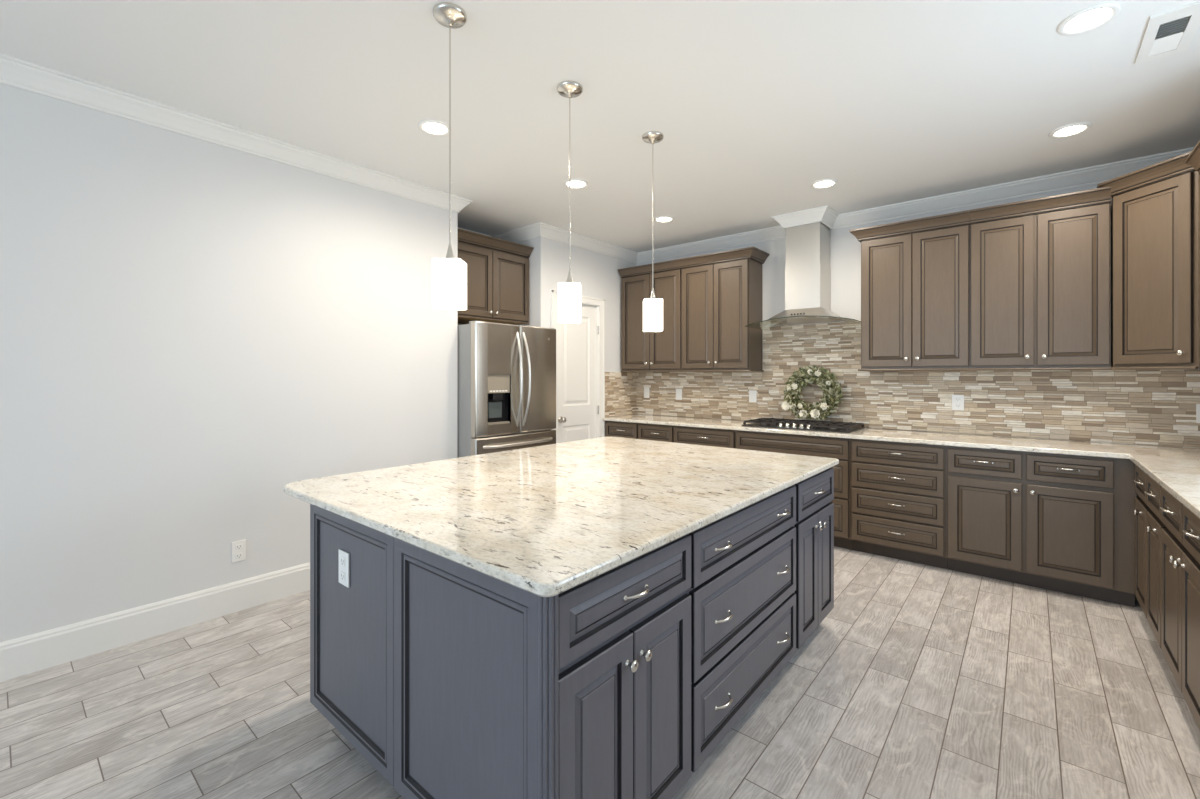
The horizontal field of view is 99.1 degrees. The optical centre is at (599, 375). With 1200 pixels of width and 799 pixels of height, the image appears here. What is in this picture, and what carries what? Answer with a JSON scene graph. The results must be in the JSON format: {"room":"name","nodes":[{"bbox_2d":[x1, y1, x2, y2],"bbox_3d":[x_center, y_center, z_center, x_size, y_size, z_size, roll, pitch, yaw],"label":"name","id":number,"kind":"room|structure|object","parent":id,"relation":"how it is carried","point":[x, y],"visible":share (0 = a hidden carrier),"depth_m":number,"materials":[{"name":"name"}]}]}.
{"room":"kitchen","nodes":[
{"label":"kitchen","id":0,"kind":"room"},
{"bbox_2d":[0,83,635,642],"bbox_3d":[-3.184,-0.020,2.257,0.720,2.777,10.360,0,0,40],"label":"wall","id":1,"kind":"structure","parent":0,"point":[193,331],"depth_m":2.81,"materials":[{"name":"white paint"}]},
{"bbox_2d":[0,562,309,681],"bbox_3d":[-3.688,1.283,1.086,0.016,0.171,7.917,0,0,40],"label":"baseboard","id":2,"kind":"structure","parent":1,"relation":"attached to","point":[21,656],"depth_m":2.64,"materials":[{"name":"white wood"}]},
{"bbox_2d":[232,539,245,562],"bbox_3d":[-2.102,1.023,2.978,0.009,0.118,0.070,0,0,40],"label":"wall outlet","id":3,"kind":"object","parent":1,"relation":"attached to","point":[238,547],"visible":1,"depth_m":2.98,"materials":[{"name":"white plastic"}]},
{"bbox_2d":[236,544,242,549],"bbox_3d":[-2.100,0.997,2.977,0.002,0.028,0.034,0,0,40],"label":"socket","id":4,"kind":"object","parent":3,"relation":"attached to","point":[238,546],"depth_m":2.98,"materials":[{"name":"grey plastic"}]},
{"bbox_2d":[236,553,242,558],"bbox_3d":[-2.100,1.049,2.977,0.002,0.028,0.034,0,0,40],"label":"socket","id":5,"kind":"object","parent":3,"relation":"attached to","point":[238,555],"depth_m":2.98,"materials":[{"name":"grey plastic"}]},
{"bbox_2d":[458,228,533,324],"bbox_3d":[-1.163,-0.855,4.728,0.627,0.723,0.903,0,0,40],"label":"upper cabinet","id":6,"kind":"object","parent":1,"relation":"attached to","point":[497,269],"visible":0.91,"depth_m":4.60,"materials":[{"name":"brown wood"}]},
{"bbox_2d":[551,290,604,443],"bbox_3d":[-0.242,0.275,5.242,0.145,2.186,0.790,0,0,40],"label":"door","id":7,"kind":"structure","parent":1,"relation":"in","point":[580,347],"depth_m":5.30,"materials":[{"name":"white wood"}]},
{"bbox_2d":[0,53,1193,262],"bbox_3d":[-1.421,-1.359,0.776,5.327,0.100,10.360,0,0,40],"label":"trim","id":8,"kind":"structure","parent":1,"relation":"attached to","point":[15,72],"depth_m":3.50,"materials":[{"name":"white wood"}]},
{"bbox_2d":[0,0,1199,251],"bbox_3d":[-1.421,-1.449,0.776,5.627,0.080,10.660,0,0,40],"label":"ceiling","id":9,"kind":"structure","parent":0,"point":[754,103],"depth_m":2.51,"materials":[{"name":"white paint"}]},
{"bbox_2d":[418,120,451,135],"bbox_3d":[-0.938,-1.404,2.909,0.182,0.008,0.182,0,0,40],"label":"recessed light","id":10,"kind":"object","parent":9,"relation":"in","point":[431,127],"visible":0.97,"depth_m":2.90,"materials":[{"name":"white plastic"}]},
{"bbox_2d":[432,2,466,309],"bbox_3d":[-0.585,-0.835,1.995,0.127,1.146,0.127,0,0,-12],"label":"pendant light","id":11,"kind":"object","parent":9,"relation":"hanging from","point":[449,274],"visible":1,"depth_m":1.95,"materials":[{"name":"white glass"}]},
{"bbox_2d":[557,81,582,322],"bbox_3d":[-0.148,-0.835,2.508,0.127,1.146,0.127,0,0,-12],"label":"pendant light","id":12,"kind":"object","parent":9,"relation":"hanging from","point":[569,293],"visible":1,"depth_m":2.45,"materials":[{"name":"white glass"}]},
{"bbox_2d":[564,179,587,188],"bbox_3d":[-0.176,-1.404,3.759,0.182,0.008,0.182,0,0,40],"label":"recessed light","id":13,"kind":"object","parent":9,"relation":"in","point":[574,183],"visible":0.98,"depth_m":3.75,"materials":[{"name":"white"}]},
{"bbox_2d":[642,131,663,331],"bbox_3d":[0.311,-0.835,3.013,0.127,1.146,0.127,0,0,-12],"label":"pendant light","id":14,"kind":"object","parent":9,"relation":"hanging from","point":[652,307],"visible":1,"depth_m":2.96,"materials":[{"name":"white glass"}]},
{"bbox_2d":[654,216,673,222],"bbox_3d":[0.577,-1.404,4.612,0.182,0.008,0.182,0,0,40],"label":"recessed light","id":15,"kind":"object","parent":9,"relation":"in","point":[661,219],"visible":1,"depth_m":4.62,"materials":[{"name":"white"}]},
{"bbox_2d":[811,179,837,188],"bbox_3d":[1.645,-1.404,3.758,0.182,0.008,0.182,0,0,40],"label":"recessed light","id":16,"kind":"object","parent":9,"relation":"in","point":[824,183],"visible":1,"depth_m":3.75,"materials":[{"name":"white"}]},
{"bbox_2d":[1049,122,1091,137],"bbox_3d":[2.699,-1.404,2.938,0.182,0.008,0.182,0,0,40],"label":"recessed light","id":17,"kind":"object","parent":9,"relation":"in","point":[1069,130],"visible":1,"depth_m":2.93,"materials":[{"name":"white plastic"}]},
{"bbox_2d":[1057,2,1120,35],"bbox_3d":[1.930,-1.404,2.023,0.182,0.008,0.182,0,0,40],"label":"recessed light","id":18,"kind":"object","parent":9,"relation":"in","point":[1090,18],"visible":1,"depth_m":2.02,"materials":[{"name":"white plastic"}]},
{"bbox_2d":[1135,1,1199,64],"bbox_3d":[2.344,-1.403,2.106,0.156,0.011,0.390,0,0,40],"label":"ceiling vent","id":19,"kind":"object","parent":9,"relation":"in","point":[1170,32],"visible":1,"depth_m":2.09,"materials":[{"name":"white metal"}]},
{"bbox_2d":[0,546,1199,798],"bbox_3d":[-1.421,1.408,0.776,5.627,0.080,10.660,0,0,40],"label":"floor","id":20,"kind":"structure","parent":0,"point":[919,681],"depth_m":2.06,"materials":[{"name":"grey wood"}]},
{"bbox_2d":[310,504,393,786],"bbox_3d":[-0.199,0.926,2.616,0.688,0.884,2.165,0,0,40],"label":"base cabinet","id":21,"kind":"object","parent":20,"relation":"on","point":[352,628],"visible":0.1,"depth_m":1.75,"materials":[{"name":"grey wood"}]},
{"bbox_2d":[339,549,349,587],"bbox_3d":[-0.901,0.678,1.798,0.078,0.118,0.009,0,0,40],"label":"wall outlet","id":22,"kind":"object","parent":21,"relation":"attached to","point":[344,557],"visible":1,"depth_m":1.79,"materials":[{"name":"white plastic"}]},
{"bbox_2d":[340,556,344,565],"bbox_3d":[-0.903,0.652,1.796,0.034,0.028,0.002,0,0,40],"label":"socket","id":23,"kind":"object","parent":22,"relation":"attached to","point":[342,558],"depth_m":1.79,"materials":[{"name":"grey plastic"}]},
{"bbox_2d":[340,571,344,580],"bbox_3d":[-0.903,0.704,1.796,0.034,0.028,0.002,0,0,40],"label":"socket","id":24,"kind":"object","parent":22,"relation":"attached to","point":[342,573],"depth_m":1.79,"materials":[{"name":"grey plastic"}]},
{"bbox_2d":[283,437,838,596],"bbox_3d":[-0.025,0.469,2.466,1.629,0.030,2.211,0,0,40],"label":"countertop","id":25,"kind":"structure","parent":21,"relation":"on","point":[550,520],"depth_m":1.90,"materials":[{"name":"beige stone"}]},
{"bbox_2d":[458,321,555,457],"bbox_3d":[-0.931,0.470,4.531,0.824,1.797,0.892,0,0,40],"label":"refrigerator","id":26,"kind":"object","parent":20,"relation":"on","point":[507,372],"visible":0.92,"depth_m":4.19,"materials":[{"name":"grey metal"}]},
{"bbox_2d":[394,534,690,798],"bbox_3d":[-0.158,0.926,1.579,0.706,0.884,0.641,0,0,40],"label":"base cabinet","id":27,"kind":"object","parent":20,"relation":"on","point":[502,690],"visible":0.88,"depth_m":1.34,"materials":[{"name":"grey wood"}]},
{"bbox_2d":[605,421,638,438],"bbox_3d":[0.402,0.926,5.587,0.435,0.884,0.644,0,0,40],"label":"base cabinet","id":28,"kind":"object","parent":20,"relation":"on","point":[612,428],"visible":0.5,"depth_m":5.36,"materials":[{"name":"brown wood"}]},
{"bbox_2d":[638,423,673,441],"bbox_3d":[0.731,0.926,5.310,0.424,0.884,0.644,0,0,40],"label":"base cabinet","id":29,"kind":"object","parent":20,"relation":"on","point":[656,432],"visible":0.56,"depth_m":5.08,"materials":[{"name":"brown wood"}]},
{"bbox_2d":[674,426,735,448],"bbox_3d":[1.138,0.926,4.968,0.637,0.884,0.644,0,0,40],"label":"base cabinet","id":30,"kind":"object","parent":20,"relation":"on","point":[725,438],"visible":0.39,"depth_m":4.73,"materials":[{"name":"brown wood"}]},
{"bbox_2d":[688,486,795,771],"bbox_3d":[0.354,0.926,2.188,0.706,0.884,0.949,0,0,40],"label":"base cabinet","id":31,"kind":"object","parent":20,"relation":"on","point":[743,562],"visible":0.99,"depth_m":1.87,"materials":[{"name":"grey wood"}]},
{"bbox_2d":[736,430,852,549],"bbox_3d":[1.744,0.926,4.459,0.944,0.884,0.644,0,0,40],"label":"base cabinet","id":32,"kind":"object","parent":20,"relation":"on","point":[819,446],"visible":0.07,"depth_m":4.05,"materials":[{"name":"brown wood"}]},
{"bbox_2d":[793,468,833,648],"bbox_3d":[0.846,0.926,2.774,0.706,0.884,0.578,0,0,40],"label":"base cabinet","id":33,"kind":"object","parent":20,"relation":"on","point":[814,525],"visible":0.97,"depth_m":2.54,"materials":[{"name":"grey wood"}]},
{"bbox_2d":[850,439,947,568],"bbox_3d":[2.342,0.926,3.957,0.615,0.884,0.644,0,0,40],"label":"base cabinet","id":34,"kind":"object","parent":20,"relation":"on","point":[898,489],"visible":0.99,"depth_m":3.73,"materials":[{"name":"brown wood"}]},
{"bbox_2d":[946,446,1136,606],"bbox_3d":[2.929,0.926,3.463,0.918,0.884,0.644,0,0,40],"label":"base cabinet","id":35,"kind":"object","parent":20,"relation":"on","point":[1063,523],"visible":1,"depth_m":3.21,"materials":[{"name":"brown wood"}]},
{"bbox_2d":[1133,464,1166,647],"bbox_3d":[3.048,0.926,2.459,0.647,0.884,0.797,0,0,40],"label":"base cabinet","id":36,"kind":"object","parent":20,"relation":"on","point":[1147,512],"visible":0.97,"depth_m":2.58,"materials":[{"name":"brown wood"}]},
{"bbox_2d":[1160,487,1199,729],"bbox_3d":[2.520,0.926,1.831,0.647,0.884,0.844,0,0,40],"label":"base cabinet","id":37,"kind":"object","parent":20,"relation":"on","point":[1180,541],"visible":0.99,"depth_m":2.02,"materials":[{"name":"brown wood"}]},
{"bbox_3d":[1.978,0.927,1.186,0.647,0.884,0.839,0,0,40],"label":"base cabinet","id":38,"kind":"object","parent":20,"relation":"on","visible":0},
{"bbox_2d":[603,414,1199,517],"bbox_3d":[1.177,0.469,3.308,4.586,0.030,3.120,0,0,40],"label":"countertop","id":39,"kind":"structure","parent":38,"relation":"on","point":[1176,469],"depth_m":3.36,"materials":[{"name":"beige stone"}]},
{"bbox_2d":[742,418,864,432],"bbox_3d":[1.769,0.430,4.483,0.890,0.048,0.500,0,0,40],"label":"gas cooktop","id":40,"kind":"object","parent":39,"relation":"in","point":[811,425],"visible":1,"depth_m":4.38,"materials":[{"name":"black metal"}]},
{"bbox_2d":[781,365,842,419],"bbox_3d":[1.900,0.155,4.580,0.531,0.494,0.191,0,0,38],"label":"wreath","id":41,"kind":"object","parent":40,"relation":"on","point":[813,374],"visible":1,"depth_m":4.56,"materials":[{"name":"green plant"}]},
{"bbox_2d":[781,401,789,410],"bbox_3d":[1.699,0.281,4.683,0.085,0.085,0.023,0,-7,40],"label":"flower","id":42,"kind":"object","parent":41,"relation":"on","point":[785,405],"depth_m":4.68,"materials":[{"name":"beige plant"}]},
{"bbox_2d":[798,410,806,417],"bbox_3d":[1.816,0.344,4.575,0.082,0.082,0.022,0,-7,40],"label":"flower","id":43,"kind":"object","parent":41,"relation":"on","point":[803,413],"depth_m":4.57,"materials":[{"name":"beige plant"}]},
{"bbox_2d":[810,409,819,417],"bbox_3d":[1.895,0.338,4.509,0.089,0.089,0.023,0,-7,40],"label":"flower","id":44,"kind":"object","parent":41,"relation":"on","point":[814,413],"depth_m":4.51,"materials":[{"name":"beige plant"}]},
{"bbox_2d":[820,403,827,409],"bbox_3d":[1.955,0.271,4.471,0.070,0.070,0.020,0,-7,40],"label":"flower","id":45,"kind":"object","parent":41,"relation":"on","point":[823,406],"depth_m":4.47,"materials":[{"name":"beige plant"}]},
{"bbox_2d":[636,183,1199,497],"bbox_3d":[1.996,-0.020,4.749,5.447,2.777,0.120,0,0,40],"label":"wall","id":46,"kind":"structure","parent":0,"point":[845,249],"depth_m":4.55,"materials":[{"name":"white paint"}]},
{"bbox_2d":[618,259,681,371],"bbox_3d":[0.617,-0.605,5.579,0.776,1.143,0.380,0,0,40],"label":"upper cabinet","id":47,"kind":"object","parent":46,"relation":"attached to","point":[641,351],"visible":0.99,"depth_m":5.46,"materials":[{"name":"brown wood"}]},
{"bbox_2d":[678,246,769,371],"bbox_3d":[1.219,-0.605,5.073,0.795,1.143,0.380,0,0,40],"label":"upper cabinet","id":48,"kind":"object","parent":46,"relation":"attached to","point":[722,291],"visible":1,"depth_m":4.94,"materials":[{"name":"brown wood"}]},
{"bbox_2d":[745,222,860,329],"bbox_3d":[1.790,-0.923,4.493,0.904,0.969,0.514,0,0,40],"label":"range hood","id":49,"kind":"object","parent":46,"relation":"attached to","point":[807,269],"visible":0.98,"depth_m":4.46,"materials":[{"name":"silver metal"}]},
{"bbox_2d":[605,322,1199,447],"bbox_3d":[1.171,-0.010,3.300,4.606,0.928,3.160,0,0,40],"label":"backsplash","id":50,"kind":"structure","parent":46,"relation":"attached to","point":[1143,407],"depth_m":4.08,"materials":[{"name":"tile"}]},
{"bbox_2d":[644,387,648,397],"bbox_3d":[0.535,0.200,5.879,0.075,0.120,0.009,0,0,40],"label":"wall switch","id":51,"kind":"object","parent":50,"relation":"attached to","point":[646,389],"visible":1,"depth_m":5.88,"materials":[{"name":"white plastic"}]},
{"bbox_2d":[676,389,681,399],"bbox_3d":[0.863,0.208,5.604,0.078,0.120,0.009,0,0,40],"label":"wall switch","id":52,"kind":"object","parent":50,"relation":"attached to","point":[678,391],"visible":1,"depth_m":5.60,"materials":[{"name":"white plastic"}]},
{"bbox_2d":[749,390,756,402],"bbox_3d":[1.511,0.208,5.059,0.078,0.120,0.009,0,0,40],"label":"wall switch","id":53,"kind":"object","parent":50,"relation":"attached to","point":[752,393],"visible":1,"depth_m":5.05,"materials":[{"name":"white plastic"}]},
{"bbox_2d":[952,395,963,409],"bbox_3d":[2.789,0.212,3.986,0.078,0.120,0.009,0,0,40],"label":"wall outlet","id":54,"kind":"object","parent":50,"relation":"attached to","point":[957,400],"visible":1,"depth_m":3.98,"materials":[{"name":"white plastic"}]},
{"bbox_2d":[1196,404,1199,422],"bbox_3d":[3.756,0.238,3.172,0.078,0.120,0.009,0,0,40],"label":"wall switch","id":55,"kind":"object","parent":50,"relation":"attached to","point":[1197,405],"visible":1,"depth_m":3.19,"materials":[{"name":"white plastic"}]},
{"bbox_2d":[849,210,969,370],"bbox_3d":[2.445,-0.605,4.043,0.790,1.143,0.380,0,0,40],"label":"upper cabinet","id":56,"kind":"object","parent":46,"relation":"attached to","point":[915,273],"visible":0.98,"depth_m":3.88,"materials":[{"name":"brown wood"}]},
{"bbox_2d":[969,187,1110,370],"bbox_3d":[3.026,-0.605,3.555,0.724,1.143,0.380,0,0,40],"label":"upper cabinet","id":57,"kind":"object","parent":46,"relation":"attached to","point":[1040,268],"visible":1,"depth_m":3.42,"materials":[{"name":"brown wood"}]},
{"bbox_2d":[1097,151,1199,369],"bbox_3d":[3.434,-0.620,2.997,0.746,1.173,0.706,0,0,40],"label":"upper cabinet","id":58,"kind":"object","parent":46,"relation":"attached to","point":[1155,208],"visible":0.97,"depth_m":2.97,"materials":[{"name":"brown wood"}]},
{"bbox_3d":[0.665,-0.020,-0.976,0.120,2.777,10.360,0,0,40],"label":"wall","id":59,"kind":"structure","parent":0,"visible":0},
{"bbox_2d":[1185,140,1199,368],"bbox_3d":[3.118,-0.605,2.370,0.425,1.143,0.800,0,0,40],"label":"upper cabinet","id":60,"kind":"object","parent":59,"relation":"attached to","point":[1193,159],"visible":1,"depth_m":2.77,"materials":[{"name":"brown wood"}]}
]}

